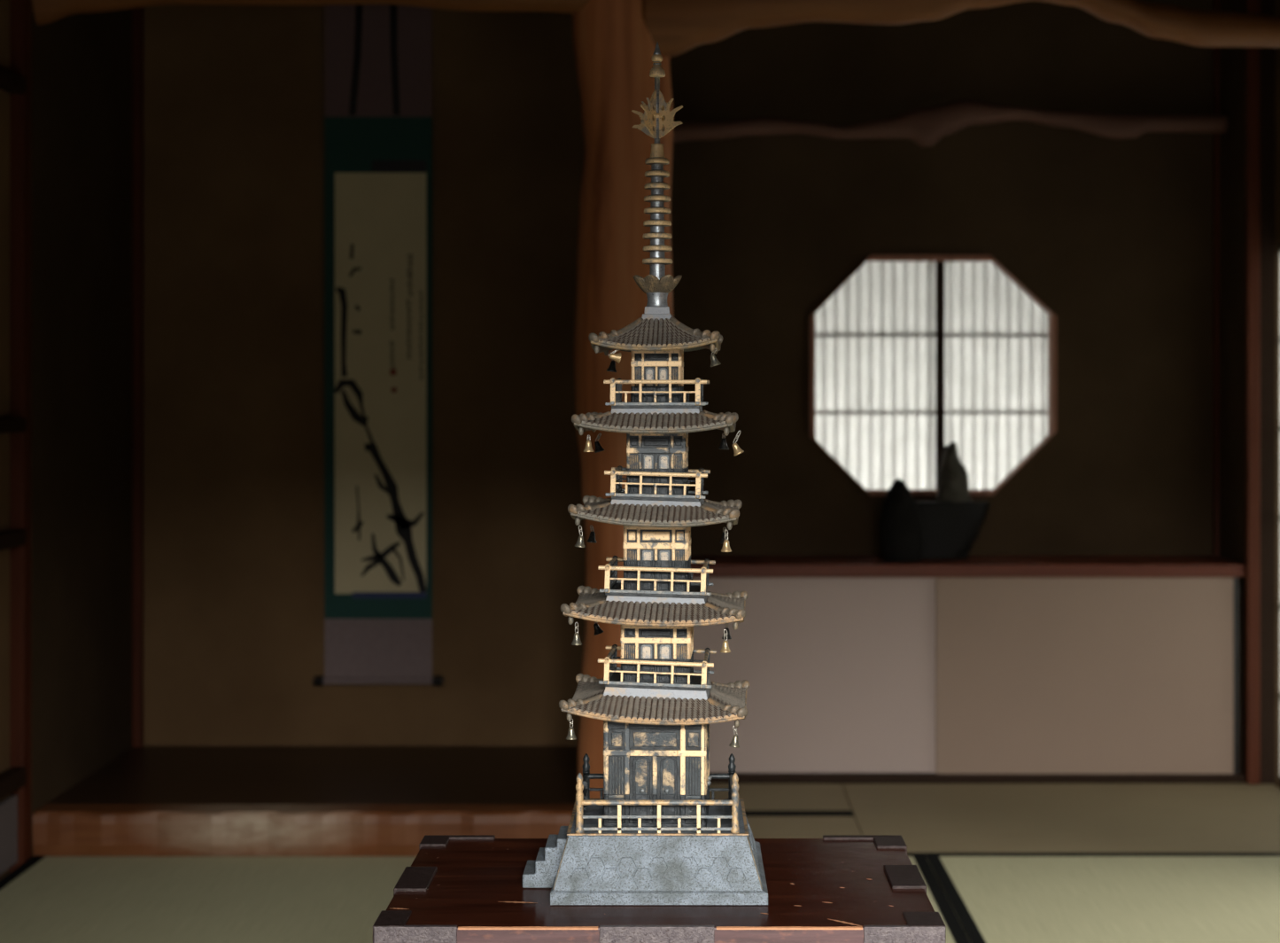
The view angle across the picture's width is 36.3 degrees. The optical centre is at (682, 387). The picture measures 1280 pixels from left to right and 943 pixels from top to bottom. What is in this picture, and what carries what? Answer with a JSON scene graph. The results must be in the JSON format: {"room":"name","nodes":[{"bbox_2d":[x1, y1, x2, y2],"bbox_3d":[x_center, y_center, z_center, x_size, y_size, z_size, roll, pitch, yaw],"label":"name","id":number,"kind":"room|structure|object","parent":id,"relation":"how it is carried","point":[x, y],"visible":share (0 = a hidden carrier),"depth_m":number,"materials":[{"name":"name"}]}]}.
{"room":"japanese tatami room","nodes":[
{"label":"japanese tatami room","id":0,"kind":"room"},
{"bbox_2d":[0,0,132,879],"bbox_3d":[-1.734,-0.085,2.645,0.132,2.670,6.690,0,0,0],"label":"wall","id":1,"kind":"structure","parent":0,"point":[81,63],"depth_m":5.36,"materials":[{"name":"paint"}]},
{"bbox_2d":[0,794,17,874],"bbox_3d":[-1.690,1.114,4.067,0.016,0.170,1.734,0,0,0],"label":"baseboard","id":2,"kind":"structure","parent":1,"relation":"attached to","point":[9,805],"depth_m":4.87,"materials":[{"name":"paper"}]},
{"bbox_2d":[0,766,25,799],"bbox_3d":[-1.679,0.980,4.067,0.038,0.045,1.734,0,0,0],"label":"trim","id":3,"kind":"structure","parent":1,"relation":"attached to","point":[13,778],"depth_m":4.84,"materials":[{"name":"brown wood"}]},
{"bbox_2d":[0,66,25,93],"bbox_3d":[-1.679,-0.764,4.067,0.038,0.040,1.734,0,0,0],"label":"trim","id":4,"kind":"structure","parent":1,"relation":"attached to","point":[11,82],"depth_m":4.84,"materials":[{"name":"brown wood"}]},
{"bbox_2d":[0,528,25,550],"bbox_3d":[-1.679,0.376,4.067,0.038,0.040,1.734,0,0,0],"label":"trim","id":5,"kind":"structure","parent":1,"relation":"attached to","point":[11,538],"depth_m":4.84,"materials":[{"name":"brown wood"}]},
{"bbox_2d":[0,418,25,433],"bbox_3d":[-1.679,0.093,4.067,0.038,0.034,1.734,0,0,0],"label":"trim","id":6,"kind":"structure","parent":1,"relation":"attached to","point":[7,425],"depth_m":4.83,"materials":[{"name":"brown wood"}]},
{"bbox_2d":[9,0,31,872],"bbox_3d":[-1.690,-0.085,4.967,0.044,2.670,0.064,0,0,0],"label":"wooden post","id":7,"kind":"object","parent":1,"relation":"attached to","point":[19,10],"depth_m":4.93,"materials":[{"name":"brown wood"}]},
{"bbox_2d":[131,7,143,746],"bbox_3d":[-1.654,-0.166,5.925,0.028,2.509,0.029,0,0,0],"label":"trim","id":8,"kind":"structure","parent":1,"relation":"attached to","point":[137,13],"depth_m":5.91,"materials":[{"name":"brown wood"}]},
{"bbox_2d":[32,803,574,855],"bbox_3d":[-0.957,1.143,5.044,1.414,0.115,0.113,0,0,0],"label":"sill","id":9,"kind":"structure","parent":1,"relation":"attached to","point":[58,829],"depth_m":5.00,"materials":[{"name":"brown wood"}]},
{"bbox_2d":[143,4,585,744],"bbox_3d":[-0.914,-0.085,5.965,1.508,2.670,0.050,0,0,0],"label":"wall","id":10,"kind":"structure","parent":0,"point":[234,95],"depth_m":5.94,"materials":[{"name":"brown paint"}]},
{"bbox_2d":[312,4,443,685],"bbox_3d":[-0.921,-0.191,5.912,0.393,2.189,0.031,0,0,0],"label":"scroll","id":11,"kind":"object","parent":10,"relation":"hanging from","point":[378,58],"visible":1,"depth_m":5.92,"materials":[{"name":"beige paper"}]},
{"bbox_2d":[333,243,426,591],"bbox_3d":[-0.916,0.091,5.916,0.282,1.060,0.001,0,0,0],"label":"painting","id":12,"kind":"object","parent":11,"relation":"attached to","point":[403,525],"depth_m":5.92},
{"bbox_2d":[669,0,1212,555],"bbox_3d":[0.807,-0.085,6.285,1.815,2.670,0.070,0,0,0],"label":"wall","id":13,"kind":"structure","parent":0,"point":[1113,236],"depth_m":6.25,"materials":[{"name":"paint"}]},
{"bbox_2d":[809,255,1056,495],"bbox_3d":[0.821,-0.037,6.306,0.891,0.882,0.149,0,0,0],"label":"window","id":14,"kind":"structure","parent":13,"relation":"attached to","point":[911,357],"depth_m":6.34,"materials":[{"name":"white paper"}]},
{"bbox_2d":[711,584,1240,783],"bbox_3d":[0.807,0.928,6.114,1.814,0.645,0.267,0,0,0],"label":"wall","id":15,"kind":"structure","parent":0,"point":[1238,585],"depth_m":5.98,"materials":[{"name":"brown wood"}]},
{"bbox_2d":[692,576,935,772],"bbox_3d":[0.345,0.876,5.965,0.880,0.599,0.014,0,0,0],"label":"door","id":16,"kind":"structure","parent":15,"relation":"in","point":[840,671],"depth_m":5.96,"materials":[{"name":"paper"}]},
{"bbox_2d":[690,555,1244,576],"bbox_3d":[0.806,0.555,6.088,1.813,0.039,0.320,0,0,0],"label":"shelf board","id":17,"kind":"object","parent":15,"relation":"on","point":[725,565],"visible":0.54,"depth_m":5.93,"materials":[{"name":"brown wood"}]},
{"bbox_2d":[879,478,923,562],"bbox_3d":[0.680,0.408,6.030,0.137,0.254,0.075,0,0,0],"label":"stone","id":18,"kind":"object","parent":17,"relation":"on","point":[901,523],"visible":1,"depth_m":6.00,"materials":[{"name":"black stone"}]},
{"bbox_2d":[915,500,989,559],"bbox_3d":[0.809,0.446,6.140,0.318,0.178,0.112,0,0,0],"label":"pot","id":19,"kind":"object","parent":17,"relation":"on","point":[950,530],"visible":0.61,"depth_m":6.09,"materials":[{"name":"black ceramic"}]},
{"bbox_2d":[936,442,970,502],"bbox_3d":[0.855,0.263,6.141,0.109,0.186,0.112,0,0,0],"label":"rock","id":20,"kind":"object","parent":19,"relation":"on","point":[953,483],"visible":1,"depth_m":6.10,"materials":[{"name":"grey stone"}]},
{"bbox_2d":[709,771,1245,782],"bbox_3d":[0.807,1.188,5.955,1.814,0.024,0.050,0,0,0],"label":"trim","id":21,"kind":"structure","parent":15,"relation":"attached to","point":[743,777],"depth_m":5.93,"materials":[{"name":"brown wood"}]},
{"bbox_2d":[935,576,1238,773],"bbox_3d":[1.236,0.876,5.947,0.921,0.599,0.019,0,0,0],"label":"door","id":22,"kind":"structure","parent":15,"relation":"in","point":[1034,674],"depth_m":5.94,"materials":[{"name":"beige paper"}]},
{"bbox_2d":[1219,0,1279,788],"bbox_3d":[1.788,-0.085,6.096,0.145,2.670,0.309,0,0,0],"label":"wall","id":23,"kind":"structure","parent":0,"point":[1232,59],"depth_m":6.03,"materials":[{"name":"paint"}]},
{"bbox_2d":[1212,0,1219,556],"bbox_3d":[1.719,-0.442,6.234,0.034,1.956,0.029,0,0,0],"label":"trim","id":24,"kind":"structure","parent":23,"relation":"attached to","point":[1215,3],"depth_m":6.22,"materials":[{"name":"brown wood"}]},
{"bbox_2d":[1245,0,1260,783],"bbox_3d":[1.732,-0.110,5.913,0.040,2.620,0.027,0,0,0],"label":"wooden post","id":25,"kind":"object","parent":23,"relation":"attached to","point":[1252,55],"depth_m":5.90,"materials":[{"name":"brown wood"}]},
{"bbox_2d":[1259,0,1275,783],"bbox_3d":[1.775,-0.110,5.925,0.048,2.620,0.029,0,0,0],"label":"wooden post","id":26,"kind":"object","parent":23,"relation":"attached to","point":[1268,7],"depth_m":5.91,"materials":[{"name":"brown wood"}]},
{"bbox_2d":[1275,0,1279,243],"bbox_3d":[1.830,-0.930,4.470,0.060,0.980,2.940,0,0,0],"label":"wall","id":27,"kind":"structure","parent":0,"point":[1277,2],"depth_m":5.89,"materials":[{"name":"brown paint"}]},
{"bbox_3d":[0.175,1.285,2.875,4.250,0.070,7.150,0,0,0],"label":"floor","id":28,"kind":"structure","parent":0,"visible":0},
{"bbox_2d":[0,854,416,942],"bbox_3d":[-1.142,1.224,4.100,1.042,0.052,1.798,0,0,0],"label":"mat","id":29,"kind":"object","parent":28,"relation":"on","point":[45,898],"visible":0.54,"depth_m":4.59,"materials":[{"name":"wicker"}]},
{"bbox_2d":[45,744,577,804],"bbox_3d":[-0.914,1.129,5.520,1.507,0.081,0.839,0,0,0],"label":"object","id":30,"kind":"structure","parent":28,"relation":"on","point":[145,773],"depth_m":5.50,"materials":[{"name":"brown wood"}]},
{"bbox_2d":[572,0,673,798],"bbox_3d":[-0.138,-0.108,5.101,0.299,2.620,0.242,0,0,0],"label":"wooden pillar","id":31,"kind":"structure","parent":28,"relation":"on","point":[614,47],"depth_m":5.00,"materials":[{"name":"brown wood"}]},
{"bbox_2d":[709,783,853,813],"bbox_3d":[0.192,1.224,5.713,0.582,0.052,0.423,0,0,0],"label":"mat","id":32,"kind":"object","parent":28,"relation":"on","point":[757,797],"visible":0.42,"depth_m":5.71,"materials":[{"name":"beige wicker"}]},
{"bbox_2d":[745,813,861,837],"bbox_3d":[0.192,1.224,5.250,0.582,0.052,0.498,0,0,0],"label":"mat","id":33,"kind":"object","parent":28,"relation":"on","point":[762,825],"visible":0.3,"depth_m":5.35,"materials":[{"name":"beige wicker"}]},
{"bbox_2d":[908,854,970,942],"bbox_3d":[0.312,1.224,4.100,0.623,0.052,1.798,0,0,0],"label":"mat","id":34,"kind":"object","parent":28,"relation":"on","point":[955,932],"visible":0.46,"depth_m":4.55,"materials":[{"name":"wicker"}]},
{"bbox_2d":[841,783,1279,856],"bbox_3d":[1.139,1.224,5.463,1.309,0.052,0.923,0,0,0],"label":"mat","id":35,"kind":"object","parent":28,"relation":"on","point":[931,818],"visible":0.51,"depth_m":5.43,"materials":[{"name":"beige wicker"}]},
{"bbox_2d":[926,854,1279,942],"bbox_3d":[1.133,1.224,4.100,1.013,0.052,1.798,0,0,0],"label":"mat","id":36,"kind":"object","parent":28,"relation":"on","point":[994,898],"visible":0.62,"depth_m":4.59,"materials":[{"name":"wicker"}]},
{"bbox_3d":[-0.310,1.224,2.295,0.618,0.052,1.808,0,0,0],"label":"mat","id":37,"kind":"object","parent":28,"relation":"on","visible":0},
{"bbox_2d":[372,834,946,942],"bbox_3d":[-0.024,0.874,2.200,0.588,0.648,0.405,0,0,0],"label":"table","id":38,"kind":"object","parent":37,"relation":"on","point":[457,888],"visible":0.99,"depth_m":2.08,"materials":[{"name":"brown wood"}]},
{"bbox_2d":[522,42,767,904],"bbox_3d":[-0.042,0.081,2.204,0.269,0.945,0.236,0,0,0],"label":"ornament","id":39,"kind":"object","parent":38,"relation":"on","point":[655,833],"visible":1,"depth_m":2.15,"materials":[{"name":"wood"}]},
{"bbox_3d":[-0.914,-1.230,5.050,1.508,0.379,0.060,0,0,0],"label":"wall","id":40,"kind":"structure","parent":0,"visible":0},
{"bbox_2d":[31,0,589,25],"bbox_3d":[-0.960,-1.029,5.050,1.506,0.229,0.110,0,0,0],"label":"log beam","id":41,"kind":"structure","parent":40,"relation":"attached to","point":[45,11],"depth_m":5.03,"materials":[{"name":"brown wood"}]},
{"bbox_3d":[0.849,-1.219,5.050,1.899,0.402,0.060,0,0,0],"label":"wall","id":42,"kind":"structure","parent":0,"visible":0},
{"bbox_2d":[642,0,1279,57],"bbox_3d":[0.849,-0.994,5.050,1.905,0.298,0.110,0,0,0],"label":"log beam","id":43,"kind":"structure","parent":42,"relation":"attached to","point":[678,27],"depth_m":5.01,"materials":[{"name":"brown wood"}]},
{"bbox_3d":[-0.130,-0.110,5.685,0.060,2.620,1.130,0,0,0],"label":"wall partition","id":44,"kind":"structure","parent":0,"visible":0},
{"bbox_2d":[673,99,1228,147],"bbox_3d":[0.805,-0.832,6.120,1.805,0.150,0.056,0,0,0],"label":"branch","id":45,"kind":"object","parent":44,"relation":"attached to","point":[925,127],"visible":0.95,"depth_m":6.10,"materials":[{"name":"brown wood"}]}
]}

